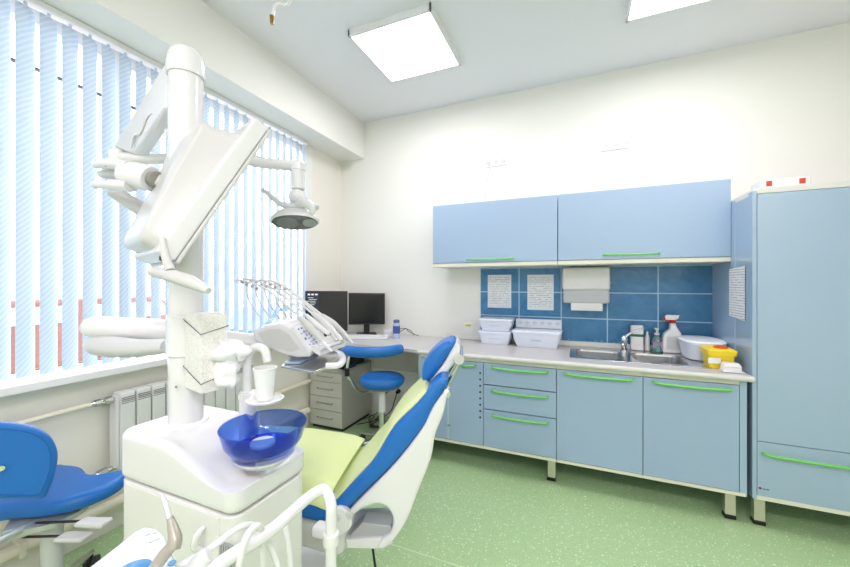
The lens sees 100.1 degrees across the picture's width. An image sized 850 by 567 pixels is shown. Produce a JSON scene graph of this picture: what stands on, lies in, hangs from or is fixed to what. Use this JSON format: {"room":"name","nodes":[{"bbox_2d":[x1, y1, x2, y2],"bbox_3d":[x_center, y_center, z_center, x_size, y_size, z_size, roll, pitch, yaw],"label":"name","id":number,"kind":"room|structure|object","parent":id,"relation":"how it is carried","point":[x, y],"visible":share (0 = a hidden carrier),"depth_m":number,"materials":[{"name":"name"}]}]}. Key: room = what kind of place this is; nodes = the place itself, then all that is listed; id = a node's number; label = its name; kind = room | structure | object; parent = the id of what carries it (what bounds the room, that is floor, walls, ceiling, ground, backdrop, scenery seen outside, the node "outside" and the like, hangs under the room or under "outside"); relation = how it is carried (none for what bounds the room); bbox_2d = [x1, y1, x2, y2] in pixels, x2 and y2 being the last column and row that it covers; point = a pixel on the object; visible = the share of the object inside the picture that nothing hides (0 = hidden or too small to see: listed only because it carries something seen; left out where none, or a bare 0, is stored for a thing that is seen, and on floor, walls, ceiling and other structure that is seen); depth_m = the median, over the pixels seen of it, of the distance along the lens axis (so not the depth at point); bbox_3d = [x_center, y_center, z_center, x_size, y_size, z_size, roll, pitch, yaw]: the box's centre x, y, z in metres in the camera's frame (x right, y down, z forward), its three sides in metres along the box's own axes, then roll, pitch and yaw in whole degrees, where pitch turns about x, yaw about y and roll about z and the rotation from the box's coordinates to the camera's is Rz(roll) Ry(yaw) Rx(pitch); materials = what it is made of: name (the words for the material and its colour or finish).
{"room":"dental clinic","nodes":[
{"label":"dental clinic","id":0,"kind":"room"},
{"bbox_2d":[0,148,340,566],"bbox_3d":[-2.022,-0.173,1.732,0.220,3.146,5.000,0,0,23],"label":"wall","id":1,"kind":"structure","parent":0,"point":[81,438],"depth_m":2.03,"materials":[{"name":"beige paint"}]},
{"bbox_2d":[0,354,167,397],"bbox_3d":[-1.809,0.483,2.098,0.305,0.043,3.180,0,0,23],"label":"windowsill","id":2,"kind":"structure","parent":1,"relation":"attached to","point":[29,384],"depth_m":1.83,"materials":[{"name":"white plastic"}]},
{"bbox_2d":[1,0,301,381],"bbox_3d":[-1.837,-0.432,2.115,0.080,1.865,3.150,0,0,23],"label":"window","id":3,"kind":"structure","parent":1,"relation":"in","point":[36,12],"depth_m":2.09,"materials":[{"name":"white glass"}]},
{"bbox_2d":[0,0,307,381],"bbox_3d":[-1.732,-0.458,2.012,0.055,1.792,3.043,0,0,23],"label":"vertical blind","id":4,"kind":"object","parent":3,"relation":"attached to","point":[24,16],"visible":0.6,"depth_m":1.82,"materials":[{"name":"fabric"}]},
{"bbox_2d":[0,407,309,564],"bbox_3d":[-1.781,1.225,1.901,0.092,0.078,3.300,0,0,23],"label":"pipe","id":5,"kind":"object","parent":1,"relation":"attached to","point":[19,548],"visible":0.35,"depth_m":1.82,"materials":[{"name":"beige paint"}]},
{"bbox_2d":[110,362,252,470],"bbox_3d":[-1.552,0.830,2.388,0.080,0.440,0.902,0,0,23],"label":"radiator","id":6,"kind":"object","parent":1,"relation":"attached to","point":[151,399],"visible":0.24,"depth_m":2.08,"materials":[{"name":"white metal"}]},
{"bbox_2d":[0,466,116,521],"bbox_3d":[-1.918,1.068,1.557,0.044,0.128,0.962,0,0,24],"label":"pipe","id":7,"kind":"object","parent":6,"relation":"attached to","point":[109,469],"visible":0.11,"depth_m":1.93,"materials":[{"name":"beige paint"}]},
{"bbox_2d":[16,396,113,423],"bbox_3d":[-2.071,0.652,1.177,0.064,0.062,1.740,0,0,23],"label":"pipe","id":8,"kind":"object","parent":6,"relation":"attached to","point":[110,399],"visible":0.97,"depth_m":1.81,"materials":[{"name":"beige paint"}]},
{"bbox_2d":[122,395,134,403],"bbox_3d":[-1.672,0.654,2.007,0.002,0.035,0.064,0,0,23],"label":"grille","id":9,"kind":"object","parent":6,"relation":"attached to","point":[126,399],"depth_m":2.01,"materials":[{"name":"white metal"}]},
{"bbox_2d":[138,391,150,399],"bbox_3d":[-1.640,0.654,2.081,0.002,0.035,0.064,0,0,23],"label":"grille","id":10,"kind":"object","parent":6,"relation":"attached to","point":[142,395],"depth_m":2.08,"materials":[{"name":"white metal"}]},
{"bbox_2d":[154,387,164,395],"bbox_3d":[-1.609,0.654,2.156,0.002,0.035,0.064,0,0,23],"label":"grille","id":11,"kind":"object","parent":6,"relation":"attached to","point":[158,391],"depth_m":2.16,"materials":[{"name":"white metal"}]},
{"bbox_2d":[274,379,311,393],"bbox_3d":[-1.254,0.969,3.122,0.044,0.101,0.730,0,0,24],"label":"pipe","id":12,"kind":"object","parent":6,"relation":"attached to","point":[307,381],"visible":0.61,"depth_m":3.23,"materials":[{"name":"beige paint"}]},
{"bbox_2d":[41,0,363,161],"bbox_3d":[-1.782,-1.550,1.630,0.302,0.391,5.000,0,0,23],"label":"beam","id":13,"kind":"structure","parent":1,"relation":"attached to","point":[238,68],"depth_m":2.42,"materials":[{"name":"white paint"}]},
{"bbox_2d":[305,145,311,290],"bbox_3d":[-1.150,-0.446,3.488,0.048,1.812,0.115,0,0,23],"label":"trim","id":14,"kind":"structure","parent":1,"relation":"attached to","point":[308,150],"depth_m":3.49,"materials":[{"name":"white paint"}]},
{"bbox_2d":[64,413,849,566],"bbox_3d":[0.277,1.450,0.752,5.180,0.100,5.400,0,0,23],"label":"floor","id":15,"kind":"structure","parent":0,"point":[473,506],"depth_m":2.06,"materials":[{"name":"green plastic"}]},
{"bbox_2d":[0,421,124,566],"bbox_3d":[-1.594,0.930,1.499,0.630,0.940,0.644,0,0,-35],"label":"stool","id":16,"kind":"object","parent":15,"relation":"on","point":[38,494],"visible":0.95,"depth_m":1.41,"materials":[{"name":"blue plastic"}]},
{"bbox_2d":[79,44,306,566],"bbox_3d":[-0.784,0.297,1.355,0.990,2.201,0.604,0,0,23],"label":"dental unit","id":17,"kind":"object","parent":15,"relation":"on","point":[217,470],"visible":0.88,"depth_m":1.16,"materials":[{"name":"white plastic"}]},
{"bbox_2d":[90,118,271,293],"bbox_3d":[-0.794,-0.259,1.206,0.627,0.574,0.401,0,0,23],"label":"patient monitor","id":18,"kind":"object","parent":17,"relation":"attached to","point":[188,189],"visible":0.99,"depth_m":1.10,"materials":[{"name":"grey plastic"}]},
{"bbox_2d":[183,312,228,393],"bbox_3d":[-0.762,0.220,1.197,0.233,0.246,0.087,0,0,35],"label":"tissue box","id":19,"kind":"object","parent":17,"relation":"attached to","point":[204,331],"visible":0.77,"depth_m":1.13,"materials":[{"name":"white cardboard"}]},
{"bbox_2d":[211,338,248,390],"bbox_3d":[-0.625,0.262,1.151,0.110,0.168,0.094,0,0,23],"label":"tissue","id":20,"kind":"object","parent":19,"relation":"in","point":[229,352],"visible":1,"depth_m":1.12,"materials":[{"name":"white paper"}]},
{"bbox_2d":[217,420,306,462],"bbox_3d":[-0.493,0.475,1.091,0.249,0.094,0.249,0,0,23],"label":"bowl","id":21,"kind":"object","parent":17,"relation":"on","point":[265,446],"depth_m":1.08,"materials":[{"name":"blue plastic"}]},
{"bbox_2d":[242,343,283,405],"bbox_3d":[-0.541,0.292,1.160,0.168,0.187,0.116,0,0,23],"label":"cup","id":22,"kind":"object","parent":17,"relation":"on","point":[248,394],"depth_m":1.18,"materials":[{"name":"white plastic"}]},
{"bbox_2d":[231,445,294,470],"bbox_3d":[-0.493,0.532,1.091,0.176,0.028,0.176,0,0,23],"label":"bowl","id":23,"kind":"object","parent":17,"relation":"on","point":[260,464],"depth_m":1.05,"materials":[{"name":"white plastic"}]},
{"bbox_2d":[252,365,276,401],"bbox_3d":[-0.517,0.323,1.150,0.073,0.103,0.073,0,0,23],"label":"plastic cup","id":24,"kind":"object","parent":17,"relation":"on","point":[264,375],"visible":1,"depth_m":1.13,"materials":[{"name":"white plastic"}]},
{"bbox_2d":[261,160,318,229],"bbox_3d":[-0.581,-0.389,1.550,0.232,0.296,0.130,0,0,-18],"label":"lamp","id":25,"kind":"object","parent":17,"relation":"attached to","point":[294,215],"visible":1,"depth_m":1.53,"materials":[{"name":"white plastic"}]},
{"bbox_2d":[233,278,353,373],"bbox_3d":[-0.552,0.167,1.617,0.470,0.383,0.449,0,0,10],"label":"table","id":26,"kind":"object","parent":17,"relation":"attached to","point":[300,336],"visible":0.99,"depth_m":1.50,"materials":[{"name":"white plastic"}]},
{"bbox_2d":[284,353,316,363],"bbox_3d":[-0.556,0.332,1.604,0.095,0.010,0.236,0,0,0],"label":"pouch","id":27,"kind":"object","parent":26,"relation":"on","point":[293,360],"visible":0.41,"depth_m":1.54,"materials":[{"name":"blue"}]},
{"bbox_2d":[281,352,339,373],"bbox_3d":[-0.480,0.343,1.584,0.245,0.010,0.440,0,0,-5],"label":"tray","id":28,"kind":"object","parent":26,"relation":"attached to","point":[316,364],"depth_m":1.49,"materials":[{"name":"silver metal"}]},
{"bbox_2d":[91,483,338,566],"bbox_3d":[-0.365,0.932,0.709,0.314,0.936,0.577,0,0,30],"label":"holder","id":29,"kind":"object","parent":15,"relation":"on","point":[139,549],"visible":0.88,"depth_m":0.67,"materials":[{"name":"white plastic"}]},
{"bbox_2d":[149,494,182,566],"bbox_3d":[-0.435,0.425,0.586,0.064,0.140,0.037,0,0,-16],"label":"syringe","id":30,"kind":"object","parent":29,"relation":"on","point":[175,537],"visible":1,"depth_m":0.58,"materials":[{"name":"white plastic"}]},
{"bbox_2d":[176,521,280,566],"bbox_3d":[-0.386,0.570,0.672,0.244,0.196,0.039,0,0,-44],"label":"hose","id":31,"kind":"object","parent":29,"relation":"hanging from","point":[244,525],"visible":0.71,"depth_m":0.69,"materials":[{"name":"white plastic"}]},
{"bbox_2d":[235,522,266,566],"bbox_3d":[-0.330,0.549,0.679,0.026,0.182,0.095,0,0,9],"label":"hose","id":32,"kind":"object","parent":29,"relation":"hanging from","point":[259,526],"visible":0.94,"depth_m":0.67,"materials":[{"name":"white plastic"}]},
{"bbox_2d":[283,524,293,566],"bbox_3d":[-0.329,0.655,0.849,0.044,0.184,0.017,0,0,41],"label":"hose","id":33,"kind":"object","parent":29,"relation":"hanging from","point":[290,558],"visible":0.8,"depth_m":0.84,"materials":[{"name":"white plastic"}]},
{"bbox_2d":[310,360,370,431],"bbox_3d":[-0.857,1.113,3.629,0.385,0.575,0.536,0,0,23],"label":"drawer pedestal","id":34,"kind":"object","parent":15,"relation":"on","point":[335,404],"visible":0.91,"depth_m":3.43,"materials":[{"name":"grey laminate"}]},
{"bbox_2d":[342,362,355,369],"bbox_3d":[-0.737,0.806,3.467,0.024,0.035,0.200,0,0,23],"label":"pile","id":35,"kind":"object","parent":34,"relation":"on","point":[352,364],"visible":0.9,"depth_m":3.48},
{"bbox_2d":[338,348,363,368],"bbox_3d":[-0.857,0.762,3.636,0.310,0.124,0.383,0,0,23],"label":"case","id":36,"kind":"object","parent":34,"relation":"on","point":[352,359],"visible":0.17,"depth_m":3.59,"materials":[{"name":"black plastic"}]},
{"bbox_2d":[264,336,463,566],"bbox_3d":[-0.494,0.820,1.593,1.330,1.161,0.625,0,0,6],"label":"dental chair","id":37,"kind":"object","parent":15,"relation":"on","point":[389,470],"visible":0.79,"depth_m":1.39,"materials":[{"name":"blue plastic"}]},
{"bbox_2d":[372,549,375,566],"bbox_3d":[-0.242,1.223,1.490,0.129,0.352,0.063,0,0,23],"label":"cable","id":38,"kind":"object","parent":37,"relation":"hanging from","point":[373,552],"visible":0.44,"depth_m":1.46,"materials":[{"name":"black rubber"}]},
{"bbox_2d":[341,344,403,444],"bbox_3d":[-0.378,0.942,2.954,0.625,0.914,0.550,0,0,-12],"label":"stool","id":39,"kind":"object","parent":15,"relation":"on","point":[381,382],"visible":0.7,"depth_m":2.82,"materials":[{"name":"blue leather"}]},
{"bbox_2d":[368,415,378,427],"bbox_3d":[-0.341,1.373,3.471,0.659,0.042,0.327,0,0,23],"label":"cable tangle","id":40,"kind":"object","parent":15,"relation":"on","point":[371,425],"visible":0.3,"depth_m":3.52,"materials":[{"name":"black plastic"}]},
{"bbox_2d":[338,331,445,379],"bbox_3d":[-0.490,0.965,3.415,1.238,0.870,0.698,0,0,23],"label":"desk","id":41,"kind":"object","parent":15,"relation":"on","point":[409,360],"visible":0.2,"depth_m":3.49,"materials":[{"name":"grey laminate"}]},
{"bbox_2d":[305,291,347,336],"bbox_3d":[-0.927,0.299,3.379,0.383,0.460,0.150,0,0,-9],"label":"computer monitor","id":42,"kind":"object","parent":41,"relation":"on","point":[334,304],"visible":0.45,"depth_m":3.32,"materials":[{"name":"black plastic"}]},
{"bbox_2d":[342,334,389,339],"bbox_3d":[-0.566,0.513,3.427,0.440,0.032,0.120,0,0,6],"label":"keyboard","id":43,"kind":"object","parent":41,"relation":"on","point":[352,336],"visible":0.9,"depth_m":3.38,"materials":[{"name":"white plastic"}]},
{"bbox_2d":[348,293,384,334],"bbox_3d":[-0.609,0.313,3.708,0.369,0.435,0.150,0,0,-13],"label":"computer monitor","id":44,"kind":"object","parent":41,"relation":"on","point":[365,309],"visible":0.96,"depth_m":3.64,"materials":[{"name":"black plastic"}]},
{"bbox_2d":[384,329,392,336],"bbox_3d":[-0.358,0.495,3.545,0.090,0.070,0.050,0,0,23],"label":"power adapter","id":45,"kind":"object","parent":41,"relation":"on","point":[387,331],"visible":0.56,"depth_m":3.52,"materials":[{"name":"white plastic"}]},
{"bbox_2d":[393,319,399,338],"bbox_3d":[-0.275,0.438,3.433,0.070,0.183,0.070,0,0,23],"label":"bottle","id":46,"kind":"object","parent":41,"relation":"on","point":[396,326],"visible":1,"depth_m":3.41,"materials":[{"name":"blue plastic"}]},
{"bbox_2d":[391,544,461,566],"bbox_3d":[0.533,1.400,1.607,4.980,0.002,0.006,0,0,23],"label":"trim","id":47,"kind":"structure","parent":15,"relation":"on","point":[391,544],"depth_m":1.83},
{"bbox_2d":[420,354,483,448],"bbox_3d":[0.299,0.982,3.011,0.522,0.836,0.626,0,0,23],"label":"base cabinet","id":48,"kind":"object","parent":15,"relation":"on","point":[462,421],"visible":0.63,"depth_m":2.72,"materials":[{"name":"blue laminate"}]},
{"bbox_2d":[417,333,754,382],"bbox_3d":[1.040,0.526,2.748,2.097,0.076,0.704,0,0,23],"label":"countertop","id":49,"kind":"structure","parent":48,"relation":"on","point":[474,348],"depth_m":2.55,"materials":[{"name":"beige laminate"}]},
{"bbox_2d":[478,316,514,344],"bbox_3d":[0.638,0.417,3.166,0.296,0.223,0.211,0,0,23],"label":"plastic tub","id":50,"kind":"object","parent":49,"relation":"on","point":[486,337],"depth_m":3.08,"materials":[{"name":"white plastic"}]},
{"bbox_2d":[512,327,562,348],"bbox_3d":[0.947,0.460,3.004,0.393,0.139,0.238,0,0,23],"label":"plastic tub","id":51,"kind":"object","parent":49,"relation":"on","point":[523,337],"visible":1,"depth_m":2.92,"materials":[{"name":"white plastic"}]},
{"bbox_2d":[516,318,561,328],"bbox_3d":[0.989,0.351,3.107,0.382,0.078,0.032,0,0,23],"label":"tray","id":52,"kind":"object","parent":51,"relation":"on","point":[524,323],"visible":1,"depth_m":3.09,"materials":[{"name":"white plastic"}]},
{"bbox_2d":[620,327,644,351],"bbox_3d":[1.498,0.422,2.672,0.196,0.204,0.178,0,0,-13],"label":"mixer tap","id":53,"kind":"object","parent":49,"relation":"on","point":[624,339],"visible":1,"depth_m":2.72,"materials":[{"name":"silver metal"}]},
{"bbox_2d":[620,335,627,351],"bbox_3d":[1.534,0.462,2.743,0.056,0.124,0.056,0,0,23],"label":"tap","id":54,"kind":"object","parent":53,"relation":"attached to","point":[624,337],"depth_m":2.72,"materials":[{"name":"silver metal"}]},
{"bbox_2d":[630,325,643,350],"bbox_3d":[1.659,0.424,2.790,0.089,0.198,0.057,0,0,23],"label":"bottle","id":55,"kind":"object","parent":49,"relation":"on","point":[636,338],"visible":0.91,"depth_m":2.77,"materials":[{"name":"plastic"}]},
{"bbox_2d":[569,347,711,379],"bbox_3d":[1.493,0.602,2.570,0.830,0.162,0.470,0,0,23],"label":"double sink","id":56,"kind":"object","parent":49,"relation":"in","point":[652,358],"visible":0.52,"depth_m":2.62,"materials":[{"name":"silver metal"}]},
{"bbox_2d":[576,350,622,374],"bbox_3d":[1.284,0.605,2.638,0.312,0.156,0.334,0,0,23],"label":"basin","id":57,"kind":"object","parent":56,"relation":"in","point":[593,354],"depth_m":2.77,"materials":[{"name":"silver metal"}]},
{"bbox_2d":[631,354,686,379],"bbox_3d":[1.626,0.605,2.492,0.310,0.156,0.334,0,0,23],"label":"basin","id":58,"kind":"object","parent":56,"relation":"in","point":[647,358],"depth_m":2.61,"materials":[{"name":"silver metal"}]},
{"bbox_2d":[644,332,649,350],"bbox_3d":[1.736,0.449,2.782,0.036,0.148,0.036,0,0,23],"label":"bottle","id":59,"kind":"object","parent":49,"relation":"on","point":[646,338],"visible":1,"depth_m":2.77,"materials":[{"name":"plastic"}]},
{"bbox_2d":[652,328,662,351],"bbox_3d":[1.781,0.431,2.736,0.070,0.183,0.100,0,0,23],"label":"soap pump bottle","id":60,"kind":"object","parent":49,"relation":"on","point":[656,346],"visible":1,"depth_m":2.70,"materials":[{"name":"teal plastic"}]},
{"bbox_2d":[661,315,681,353],"bbox_3d":[1.868,0.380,2.686,0.140,0.288,0.062,0,0,23],"label":"spray bottle","id":61,"kind":"object","parent":49,"relation":"on","point":[671,344],"visible":0.85,"depth_m":2.67,"materials":[{"name":"white plastic"}]},
{"bbox_2d":[677,335,726,360],"bbox_3d":[1.936,0.451,2.501,0.254,0.134,0.364,0,0,23],"label":"tub","id":62,"kind":"object","parent":49,"relation":"on","point":[690,345],"visible":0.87,"depth_m":2.42,"materials":[{"name":"white plastic"}]},
{"bbox_2d":[700,345,737,368],"bbox_3d":[1.855,0.462,2.253,0.152,0.134,0.160,0,0,23],"label":"sharps container","id":63,"kind":"object","parent":49,"relation":"on","point":[713,356],"visible":0.95,"depth_m":2.20,"materials":[{"name":"yellow plastic"}]},
{"bbox_2d":[719,361,744,373],"bbox_3d":[1.835,0.502,2.130,0.105,0.054,0.086,0,0,23],"label":"box","id":64,"kind":"object","parent":49,"relation":"on","point":[731,367],"visible":1,"depth_m":2.11,"materials":[{"name":"plastic"}]},
{"bbox_2d":[483,360,556,481],"bbox_3d":[0.777,0.982,2.807,0.512,0.836,0.626,0,0,23],"label":"base cabinet","id":65,"kind":"object","parent":15,"relation":"on","point":[520,399],"visible":0.98,"depth_m":2.55,"materials":[{"name":"blue laminate"}]},
{"bbox_2d":[557,366,642,477],"bbox_3d":[1.250,0.982,2.605,0.514,0.836,0.626,0,0,23],"label":"base cabinet","id":66,"kind":"object","parent":15,"relation":"on","point":[600,415],"visible":0.94,"depth_m":2.35,"materials":[{"name":"blue laminate"}]},
{"bbox_2d":[634,358,746,519],"bbox_3d":[1.727,0.982,2.402,0.518,0.836,0.626,0,0,23],"label":"base cabinet","id":67,"kind":"object","parent":15,"relation":"on","point":[695,429],"visible":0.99,"depth_m":2.15,"materials":[{"name":"blue laminate"}]},
{"bbox_2d":[712,181,849,525],"bbox_3d":[2.434,0.427,2.154,0.932,1.946,0.725,0,0,23],"label":"tall cabinet","id":68,"kind":"object","parent":15,"relation":"on","point":[792,243],"visible":0.84,"depth_m":1.98,"materials":[{"name":"blue laminate"}]},
{"bbox_2d":[729,266,744,320],"bbox_3d":[1.972,0.060,2.253,0.001,0.336,0.241,0,0,23],"label":"notice sheet","id":69,"kind":"object","parent":68,"relation":"attached to","point":[736,275],"visible":1,"depth_m":2.24,"materials":[{"name":"white paper"}]},
{"bbox_2d":[751,176,810,189],"bbox_3d":[2.079,-0.575,2.086,0.223,0.058,0.132,0,0,23],"label":"box","id":70,"kind":"object","parent":68,"relation":"on","point":[802,180],"visible":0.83,"depth_m":2.03,"materials":[{"name":"white plastic"}]},
{"bbox_2d":[202,0,849,122],"bbox_3d":[0.277,-1.806,0.752,5.180,0.120,5.400,0,0,23],"label":"ceiling","id":71,"kind":"structure","parent":0,"point":[502,46],"depth_m":2.52,"materials":[{"name":"paint"}]},
{"bbox_2d":[269,0,291,24],"bbox_3d":[-0.634,-1.493,1.669,0.221,0.508,0.062,0,0,30],"label":"tube","id":72,"kind":"object","parent":71,"relation":"hanging from","point":[278,4],"visible":1,"depth_m":1.70,"materials":[{"name":"white plastic"}]},
{"bbox_2d":[348,2,460,82],"bbox_3d":[-0.125,-1.723,2.613,0.620,0.050,0.620,0,0,23],"label":"ceiling light","id":73,"kind":"object","parent":71,"relation":"attached to","point":[413,42],"visible":1,"depth_m":2.54,"materials":[{"name":"white plastic"}]},
{"bbox_2d":[625,0,714,22],"bbox_3d":[1.470,-1.723,1.917,0.620,0.050,0.620,0,0,23],"label":"ceiling light","id":74,"kind":"object","parent":71,"relation":"attached to","point":[636,9],"visible":1,"depth_m":2.19,"materials":[{"name":"white plastic"}]},
{"bbox_2d":[341,22,849,416],"bbox_3d":[1.287,-0.173,3.120,5.180,3.146,0.150,0,0,23],"label":"wall","id":75,"kind":"structure","parent":0,"point":[747,114],"depth_m":3.04,"materials":[{"name":"white paint"}]},
{"bbox_2d":[357,388,408,424],"bbox_3d":[-0.375,1.243,3.665,0.824,0.316,0.254,0,0,-3],"label":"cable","id":76,"kind":"object","parent":75,"relation":"attached to","point":[399,392],"visible":0.47,"depth_m":3.67,"materials":[{"name":"black plastic"}]},
{"bbox_2d":[464,323,473,330],"bbox_3d":[0.419,0.415,3.403,0.100,0.080,0.010,0,0,23],"label":"wall outlet","id":77,"kind":"object","parent":75,"relation":"attached to","point":[467,326],"visible":1,"depth_m":3.40,"materials":[{"name":"grey plastic"}]},
{"bbox_2d":[485,158,506,167],"bbox_3d":[0.658,-1.117,3.299,0.195,0.064,0.013,0,0,23],"label":"wall socket","id":78,"kind":"object","parent":75,"relation":"attached to","point":[503,161],"visible":1,"depth_m":3.29,"materials":[{"name":"grey plastic"}]},
{"bbox_2d":[433,195,558,268],"bbox_3d":[0.610,-0.415,3.104,1.037,0.540,0.409,0,0,23],"label":"upper cabinet","id":79,"kind":"object","parent":75,"relation":"attached to","point":[520,232],"visible":0.97,"depth_m":2.93,"materials":[{"name":"blue laminate"}]},
{"bbox_2d":[488,275,510,307],"bbox_3d":[0.685,0.072,3.279,0.217,0.304,0.004,0,0,23],"label":"notice sheet","id":80,"kind":"object","parent":75,"relation":"attached to","point":[499,286],"visible":1,"depth_m":3.28,"materials":[{"name":"white paper"}]},
{"bbox_2d":[527,275,553,309],"bbox_3d":[1.016,0.078,3.137,0.222,0.312,0.004,0,0,23],"label":"notice sheet","id":81,"kind":"object","parent":75,"relation":"attached to","point":[540,288],"visible":1,"depth_m":3.13,"materials":[{"name":"white paper"}]},
{"bbox_2d":[562,267,610,310],"bbox_3d":[1.334,0.044,2.944,0.368,0.355,0.112,0,0,23],"label":"paper towel dispenser","id":82,"kind":"object","parent":75,"relation":"attached to","point":[585,288],"visible":1,"depth_m":2.90,"materials":[{"name":"grey plastic"}]},
{"bbox_2d":[571,303,602,310],"bbox_3d":[1.319,0.161,2.907,0.235,0.122,0.012,0,0,23],"label":"paper towel","id":83,"kind":"object","parent":82,"relation":"hanging from","point":[574,306],"depth_m":2.90,"materials":[{"name":"white paper"}]},
{"bbox_2d":[480,264,711,344],"bbox_3d":[1.342,0.172,3.008,1.779,0.656,0.015,0,0,23],"label":"backsplash","id":84,"kind":"structure","parent":75,"relation":"attached to","point":[643,295],"depth_m":2.87,"materials":[{"name":"blue tile"}]},
{"bbox_2d":[600,139,630,151],"bbox_3d":[1.558,-1.128,2.915,0.217,0.069,0.013,0,0,23],"label":"wall socket","id":85,"kind":"object","parent":75,"relation":"attached to","point":[622,144],"visible":1,"depth_m":2.91,"materials":[{"name":"grey plastic"}]},
{"bbox_2d":[558,179,730,266],"bbox_3d":[1.580,-0.415,2.690,1.063,0.540,0.409,0,0,23],"label":"upper cabinet","id":86,"kind":"object","parent":75,"relation":"attached to","point":[683,223],"visible":1,"depth_m":2.52,"materials":[{"name":"blue laminate"}]},
{"label":"outside","id":87,"kind":"structure","parent":0,"visible":0},
{"bbox_3d":[-13.461,2.275,10.090,27.320,0.150,36.000,0,0,23],"label":"ground","id":88,"kind":"structure","parent":87,"visible":0},
{"bbox_2d":[11,295,164,374],"bbox_3d":[-5.635,1.200,4.632,1.904,2.000,4.600,0,0,23],"label":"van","id":89,"kind":"object","parent":88,"relation":"on","point":[79,296],"visible":0.08,"depth_m":4.57,"materials":[{"name":"metal"}]},
{"bbox_2d":[11,207,289,316],"bbox_3d":[-13.351,0.000,13.305,5.000,4.400,22.000,0,0,23],"label":"neighbouring building","id":90,"kind":"structure","parent":88,"relation":"on","point":[12,208],"depth_m":15.80,"materials":[{"name":"white brick"}]},
{"bbox_2d":[230,304,289,333],"bbox_3d":[-4.972,1.475,12.557,1.804,1.450,4.200,0,0,23],"label":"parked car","id":91,"kind":"object","parent":88,"relation":"on","point":[265,305],"visible":0.04,"depth_m":11.23,"materials":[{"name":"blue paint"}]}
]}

